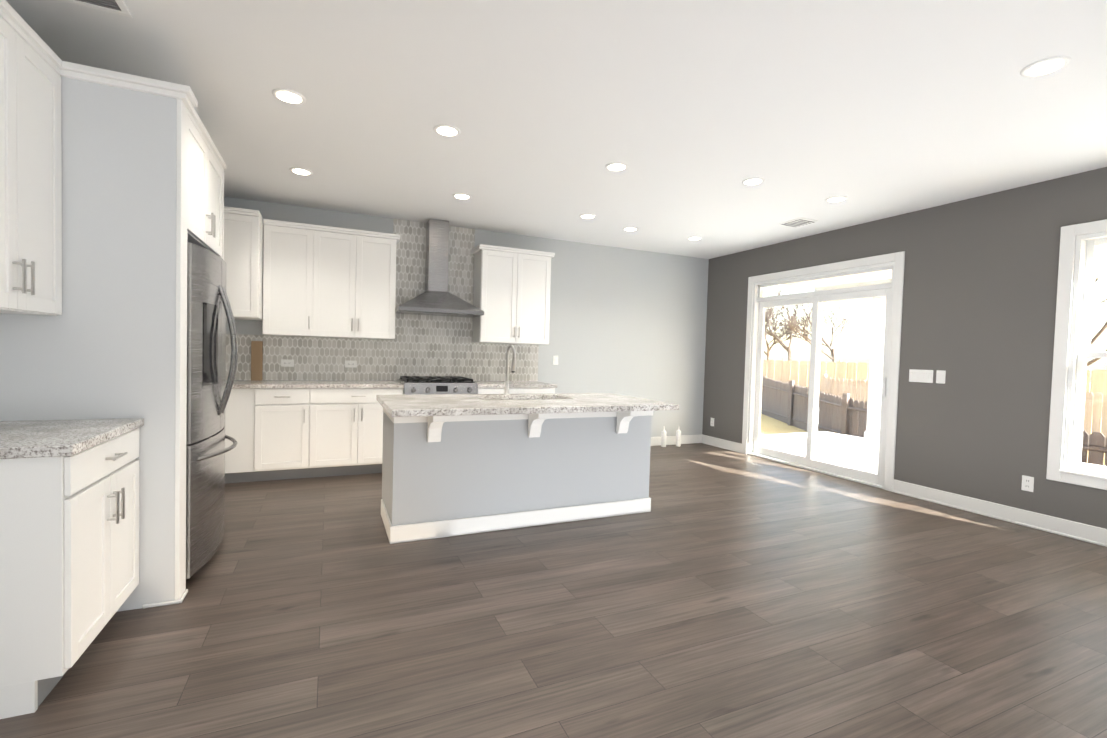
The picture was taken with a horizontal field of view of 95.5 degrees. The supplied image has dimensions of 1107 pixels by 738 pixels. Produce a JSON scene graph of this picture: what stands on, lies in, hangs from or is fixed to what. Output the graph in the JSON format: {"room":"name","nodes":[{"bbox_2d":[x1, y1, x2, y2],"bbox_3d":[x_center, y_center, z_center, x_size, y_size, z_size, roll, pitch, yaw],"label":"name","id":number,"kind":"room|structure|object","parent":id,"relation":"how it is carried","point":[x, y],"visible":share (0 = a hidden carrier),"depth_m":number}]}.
{"room":"kitchen","nodes":[
{"label":"kitchen","id":0,"kind":"room"},
{"bbox_2d":[0,61,197,611],"bbox_3d":[-2.165,-0.102,2.324,0.824,2.495,0.165,1,2,-24],"label":"wall","id":1,"kind":"structure","parent":0,"point":[110,342],"depth_m":2.34},
{"bbox_2d":[224,197,708,436],"bbox_3d":[-0.831,-0.307,6.205,6.720,2.740,0.150,1,2,-24],"label":"wall","id":2,"kind":"structure","parent":0,"point":[627,322],"depth_m":6.87},
{"bbox_2d":[224,206,262,320],"bbox_3d":[-3.192,-0.971,4.679,0.842,0.970,0.655,1,2,-24],"label":"upper cabinet","id":3,"kind":"object","parent":2,"relation":"attached to","point":[243,244],"visible":0.33,"depth_m":4.55},
{"bbox_2d":[281,359,293,366],"bbox_3d":[-2.779,-0.061,5.250,0.120,0.075,0.009,1,2,-24],"label":"outlet","id":4,"kind":"object","parent":2,"relation":"attached to","point":[284,363],"depth_m":5.25},
{"bbox_2d":[262,219,321,336],"bbox_3d":[-2.643,-0.877,5.093,0.497,1.077,0.340,1,2,-24],"label":"upper cabinet","id":5,"kind":"object","parent":2,"relation":"attached to","point":[292,252],"depth_m":4.95},
{"bbox_2d":[345,361,356,367],"bbox_3d":[-2.218,-0.054,5.500,0.120,0.075,0.009,1,2,-24],"label":"outlet","id":6,"kind":"object","parent":2,"relation":"attached to","point":[351,364],"depth_m":5.50},
{"bbox_2d":[322,227,397,338],"bbox_3d":[-2.134,-0.871,5.320,0.854,1.077,0.340,1,2,-24],"label":"upper cabinet","id":7,"kind":"object","parent":2,"relation":"attached to","point":[325,281],"depth_m":5.19},
{"bbox_2d":[226,219,538,380],"bbox_3d":[-1.946,-0.778,5.599,3.872,1.819,0.008,1,2,-24],"label":"tile backsplash","id":8,"kind":"structure","parent":2,"relation":"attached to","point":[425,345],"depth_m":5.74},
{"bbox_2d":[395,218,483,317],"bbox_3d":[-1.274,-1.139,5.602,0.916,1.062,0.500,1,2,-24],"label":"range hood","id":9,"kind":"object","parent":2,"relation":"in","point":[436,298],"visible":0.96,"depth_m":5.60},
{"bbox_2d":[471,244,554,344],"bbox_3d":[-0.491,-0.861,6.032,0.933,1.105,0.378,1,2,-24],"label":"upper cabinet","id":10,"kind":"object","parent":2,"relation":"attached to","point":[511,295],"visible":1,"depth_m":5.88},
{"bbox_2d":[553,356,557,364],"bbox_3d":[0.028,-0.113,6.506,0.075,0.120,0.012,1,2,-24],"label":"outlet","id":11,"kind":"object","parent":2,"relation":"attached to","point":[555,358],"depth_m":6.50},
{"bbox_2d":[651,434,702,445],"bbox_3d":[1.013,1.028,6.987,2.679,0.125,0.026,1,2,-24],"label":"baseboard","id":12,"kind":"structure","parent":2,"relation":"attached to","point":[685,439],"depth_m":7.37},
{"bbox_2d":[0,443,1106,737],"bbox_3d":[1.122,1.299,1.962,6.870,0.100,9.610,1,2,-24],"label":"floor","id":13,"kind":"structure","parent":0,"point":[718,593],"depth_m":2.36},
{"bbox_2d":[0,418,143,718],"bbox_3d":[-2.091,0.702,1.942,0.666,0.918,0.734,1,2,-24],"label":"base cabinet","id":14,"kind":"object","parent":13,"relation":"on","point":[69,536],"visible":1,"depth_m":1.75},
{"bbox_2d":[186,242,237,578],"bbox_3d":[-2.337,0.230,2.867,0.904,1.790,0.910,1,2,-24],"label":"fridge","id":15,"kind":"object","parent":13,"relation":"on","point":[209,311],"visible":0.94,"depth_m":2.75},
{"bbox_2d":[225,389,264,482],"bbox_3d":[-3.224,0.602,4.749,0.880,0.880,0.626,1,2,-24],"label":"base cabinet","id":16,"kind":"object","parent":13,"relation":"on","point":[245,408],"depth_m":4.61},
{"bbox_2d":[265,389,316,480],"bbox_3d":[-2.641,0.610,5.009,0.516,0.880,0.626,1,2,-24],"label":"base cabinet","id":17,"kind":"object","parent":13,"relation":"on","point":[282,429],"depth_m":4.75},
{"bbox_2d":[317,389,403,476],"bbox_3d":[-2.095,0.618,5.252,0.929,0.880,0.626,1,2,-24],"label":"base cabinet","id":18,"kind":"object","parent":13,"relation":"on","point":[349,421],"depth_m":4.96},
{"bbox_2d":[226,381,403,388],"bbox_3d":[-2.633,0.152,4.985,2.141,0.037,0.642,1,2,-24],"label":"countertop","id":19,"kind":"structure","parent":18,"relation":"on","point":[237,384],"depth_m":4.91},
{"bbox_2d":[397,376,477,394],"bbox_3d":[-1.299,0.583,5.558,0.768,0.975,0.700,1,2,-24],"label":"range","id":20,"kind":"object","parent":13,"relation":"on","point":[438,385],"visible":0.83,"depth_m":5.32},
{"bbox_2d":[477,389,554,393],"bbox_3d":[-0.539,0.639,5.946,0.934,0.880,0.626,1,2,-24],"label":"base cabinet","id":21,"kind":"object","parent":13,"relation":"on","point":[480,391],"depth_m":5.64},
{"bbox_2d":[473,381,556,388],"bbox_3d":[-0.517,0.181,5.929,0.949,0.037,0.642,1,2,-24],"label":"countertop","id":22,"kind":"structure","parent":21,"relation":"on","point":[480,384],"depth_m":5.72},
{"bbox_2d":[381,397,671,543],"bbox_3d":[-0.243,0.714,3.960,2.048,0.872,1.003,1,2,-24],"label":"kitchen island","id":23,"kind":"object","parent":13,"relation":"on","point":[458,464],"depth_m":3.63},
{"bbox_2d":[376,393,678,416],"bbox_3d":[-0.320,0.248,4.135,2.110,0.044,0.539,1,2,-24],"label":"island countertop","id":24,"kind":"structure","parent":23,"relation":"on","point":[413,397],"depth_m":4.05},
{"bbox_2d":[504,345,516,394],"bbox_3d":[-0.337,0.009,4.255,0.117,0.427,0.211,1,2,-24],"label":"faucet","id":25,"kind":"object","parent":24,"relation":"on","point":[507,384],"visible":1,"depth_m":4.30},
{"bbox_2d":[661,426,665,446],"bbox_3d":[1.561,0.956,7.112,0.068,0.290,0.067,1,2,-24],"label":"tube","id":26,"kind":"object","parent":13,"relation":"on","point":[663,434],"depth_m":7.09},
{"bbox_2d":[676,426,680,446],"bbox_3d":[1.789,0.960,7.191,0.068,0.290,0.067,1,2,-24],"label":"tube","id":27,"kind":"object","parent":13,"relation":"on","point":[678,438],"depth_m":7.17},
{"bbox_2d":[6,0,1106,258],"bbox_3d":[1.201,-1.549,1.874,6.870,0.120,9.610,1,2,-24],"label":"ceiling","id":28,"kind":"structure","parent":0,"point":[692,114],"depth_m":2.90},
{"bbox_2d":[59,0,132,17],"bbox_3d":[-1.937,-1.574,2.047,0.260,0.012,0.340,1,2,-24],"label":"ceiling vent","id":29,"kind":"object","parent":28,"relation":"in","point":[119,7],"visible":0.96,"depth_m":2.18},
{"bbox_2d":[272,88,305,104],"bbox_3d":[-1.548,-1.593,2.942,0.174,0.008,0.174,1,2,-9],"label":"recessed light","id":30,"kind":"object","parent":28,"relation":"in","point":[289,96],"depth_m":2.93},
{"bbox_2d":[289,167,312,174],"bbox_3d":[-2.105,-1.647,4.193,0.174,0.008,0.174,0,2,-39],"label":"recessed light","id":31,"kind":"object","parent":28,"relation":"in","point":[297,170],"depth_m":4.18},
{"bbox_2d":[433,124,460,136],"bbox_3d":[-0.707,-1.582,3.340,0.174,0.008,0.174,0,2,-39],"label":"recessed light","id":32,"kind":"object","parent":28,"relation":"in","point":[446,130],"depth_m":3.32},
{"bbox_2d":[452,193,471,198],"bbox_3d":[-0.863,-1.630,4.747,0.174,0.008,0.174,1,2,-9],"label":"recessed light","id":33,"kind":"object","parent":28,"relation":"in","point":[457,195],"depth_m":4.73},
{"bbox_2d":[579,214,595,218],"bbox_3d":[0.361,-1.614,5.315,0.174,0.008,0.174,0,2,-39],"label":"recessed light","id":34,"kind":"object","parent":28,"relation":"in","point":[586,216],"depth_m":5.30},
{"bbox_2d":[605,162,627,170],"bbox_3d":[0.490,-1.566,3.896,0.174,0.008,0.174,0,2,-39],"label":"recessed light","id":35,"kind":"object","parent":28,"relation":"in","point":[614,166],"depth_m":3.88},
{"bbox_2d":[623,227,637,230],"bbox_3d":[0.889,-1.614,5.802,0.174,0.008,0.174,0,2,-39],"label":"recessed light","id":36,"kind":"object","parent":28,"relation":"in","point":[626,228],"depth_m":5.79},
{"bbox_2d":[687,236,701,239],"bbox_3d":[1.733,-1.602,6.168,0.174,0.008,0.174,0,2,-39],"label":"recessed light","id":37,"kind":"object","parent":28,"relation":"in","point":[695,237],"depth_m":6.15},
{"bbox_2d":[741,177,764,184],"bbox_3d":[1.642,-1.542,4.136,0.174,0.008,0.174,1,2,-9],"label":"recessed light","id":38,"kind":"object","parent":28,"relation":"in","point":[755,180],"depth_m":4.12},
{"bbox_2d":[778,218,817,227],"bbox_3d":[2.595,-1.551,5.338,0.260,0.012,0.300,1,2,-24],"label":"ceiling vent","id":39,"kind":"object","parent":28,"relation":"in","point":[798,222],"visible":1,"depth_m":5.31},
{"bbox_2d":[825,196,847,201],"bbox_3d":[2.550,-1.529,4.530,0.174,0.008,0.174,1,2,-9],"label":"recessed light","id":40,"kind":"object","parent":28,"relation":"in","point":[836,198],"depth_m":4.52},
{"bbox_2d":[1020,56,1071,77],"bbox_3d":[2.395,-1.469,2.448,0.174,0.008,0.174,0,2,-39],"label":"recessed light","id":41,"kind":"object","parent":28,"relation":"in","point":[1045,66],"depth_m":2.43},
{"bbox_2d":[702,167,1106,528],"bbox_3d":[4.229,-0.078,3.287,0.150,2.740,9.610,1,2,-24],"label":"wall","id":42,"kind":"structure","parent":0,"point":[979,297],"depth_m":4.41},
{"bbox_2d":[703,435,741,452],"bbox_3d":[2.392,1.061,7.153,0.026,0.125,0.771,1,2,-24],"label":"baseboard","id":43,"kind":"structure","parent":42,"relation":"attached to","point":[717,442],"depth_m":7.12},
{"bbox_2d":[742,251,904,491],"bbox_3d":[3.059,-0.005,5.886,0.168,2.370,2.000,1,2,-24],"label":"sliding door","id":44,"kind":"structure","parent":42,"relation":"attached to","point":[758,302],"depth_m":5.79},
{"bbox_2d":[909,369,932,382],"bbox_3d":[3.481,0.066,4.758,0.012,0.119,0.208,1,2,-24],"label":"light switch","id":45,"kind":"object","parent":42,"relation":"attached to","point":[924,376],"depth_m":4.76},
{"bbox_2d":[936,370,945,383],"bbox_3d":[3.549,0.073,4.607,0.012,0.120,0.075,1,2,-24],"label":"light switch","id":46,"kind":"object","parent":42,"relation":"attached to","point":[940,374],"depth_m":4.61},
{"bbox_2d":[892,479,1106,546],"bbox_3d":[4.684,1.283,2.009,0.026,0.125,6.499,1,2,-24],"label":"baseboard","id":47,"kind":"structure","parent":42,"relation":"attached to","point":[1072,529],"depth_m":4.13},
{"bbox_2d":[1021,475,1033,491],"bbox_3d":[3.799,0.918,4.026,0.009,0.120,0.075,1,2,-24],"label":"outlet","id":48,"kind":"object","parent":42,"relation":"attached to","point":[1027,481],"depth_m":4.02},
{"bbox_2d":[1046,219,1106,489],"bbox_3d":[4.213,-0.088,3.288,0.180,1.950,1.375,1,2,-24],"label":"window","id":49,"kind":"structure","parent":42,"relation":"in","point":[1073,468],"depth_m":3.80},
{"bbox_3d":[-1.876,-0.159,0.480,0.150,2.740,9.460,1,2,-24],"label":"wall","id":50,"kind":"structure","parent":0,"visible":0},
{"bbox_2d":[0,0,63,315],"bbox_3d":[-2.175,-0.780,1.832,0.386,1.110,0.749,1,2,-24],"label":"upper cabinet","id":51,"kind":"object","parent":50,"relation":"attached to","point":[30,188],"visible":0.96,"depth_m":2.00},
{"bbox_2d":[187,107,225,259],"bbox_3d":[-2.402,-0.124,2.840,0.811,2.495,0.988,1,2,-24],"label":"upper cabinet","id":52,"kind":"object","parent":50,"relation":"attached to","point":[205,210],"visible":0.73,"depth_m":2.90},
{"label":"outside","id":53,"kind":"structure","parent":0,"visible":0},
{"bbox_2d":[760,370,1104,462],"bbox_3d":[37.409,1.938,33.001,84.690,0.200,110.000,1,2,-24],"label":"ground","id":54,"kind":"structure","parent":53,"point":[776,422],"depth_m":13.62},
{"bbox_2d":[760,431,878,472],"bbox_3d":[4.881,1.548,5.833,3.145,0.570,6.300,1,2,-24],"label":"patio slab","id":55,"kind":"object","parent":54,"relation":"on","point":[863,464],"depth_m":7.59},
{"bbox_2d":[785,245,1106,441],"bbox_3d":[4.828,-0.170,6.311,3.395,2.830,5.650,1,2,-24],"label":"porch roof","id":56,"kind":"structure","parent":55,"relation":"on","point":[818,285],"depth_m":8.30},
{"bbox_2d":[761,376,1106,465],"bbox_3d":[11.386,1.040,17.825,17.815,1.900,35.637,1,2,-24],"label":"fence","id":57,"kind":"object","parent":54,"relation":"on","point":[1097,446],"depth_m":11.75},
{"bbox_2d":[763,359,1106,414],"bbox_3d":[14.961,0.326,32.788,0.120,2.000,72.100,1,2,-24],"label":"fence","id":58,"kind":"object","parent":54,"relation":"on","point":[847,372],"depth_m":29.54},
{"bbox_2d":[764,278,1106,391],"bbox_3d":[32.067,-3.838,44.246,23.490,10.952,37.155,1,2,-24],"label":"trees","id":59,"kind":"object","parent":54,"relation":"on","point":[832,355],"depth_m":45.74},
{"bbox_2d":[822,374,1106,445],"bbox_3d":[13.754,1.346,8.464,0.120,1.600,20.600,1,2,-24],"label":"fence","id":60,"kind":"object","parent":54,"relation":"on","point":[1095,416],"depth_m":11.61}
]}

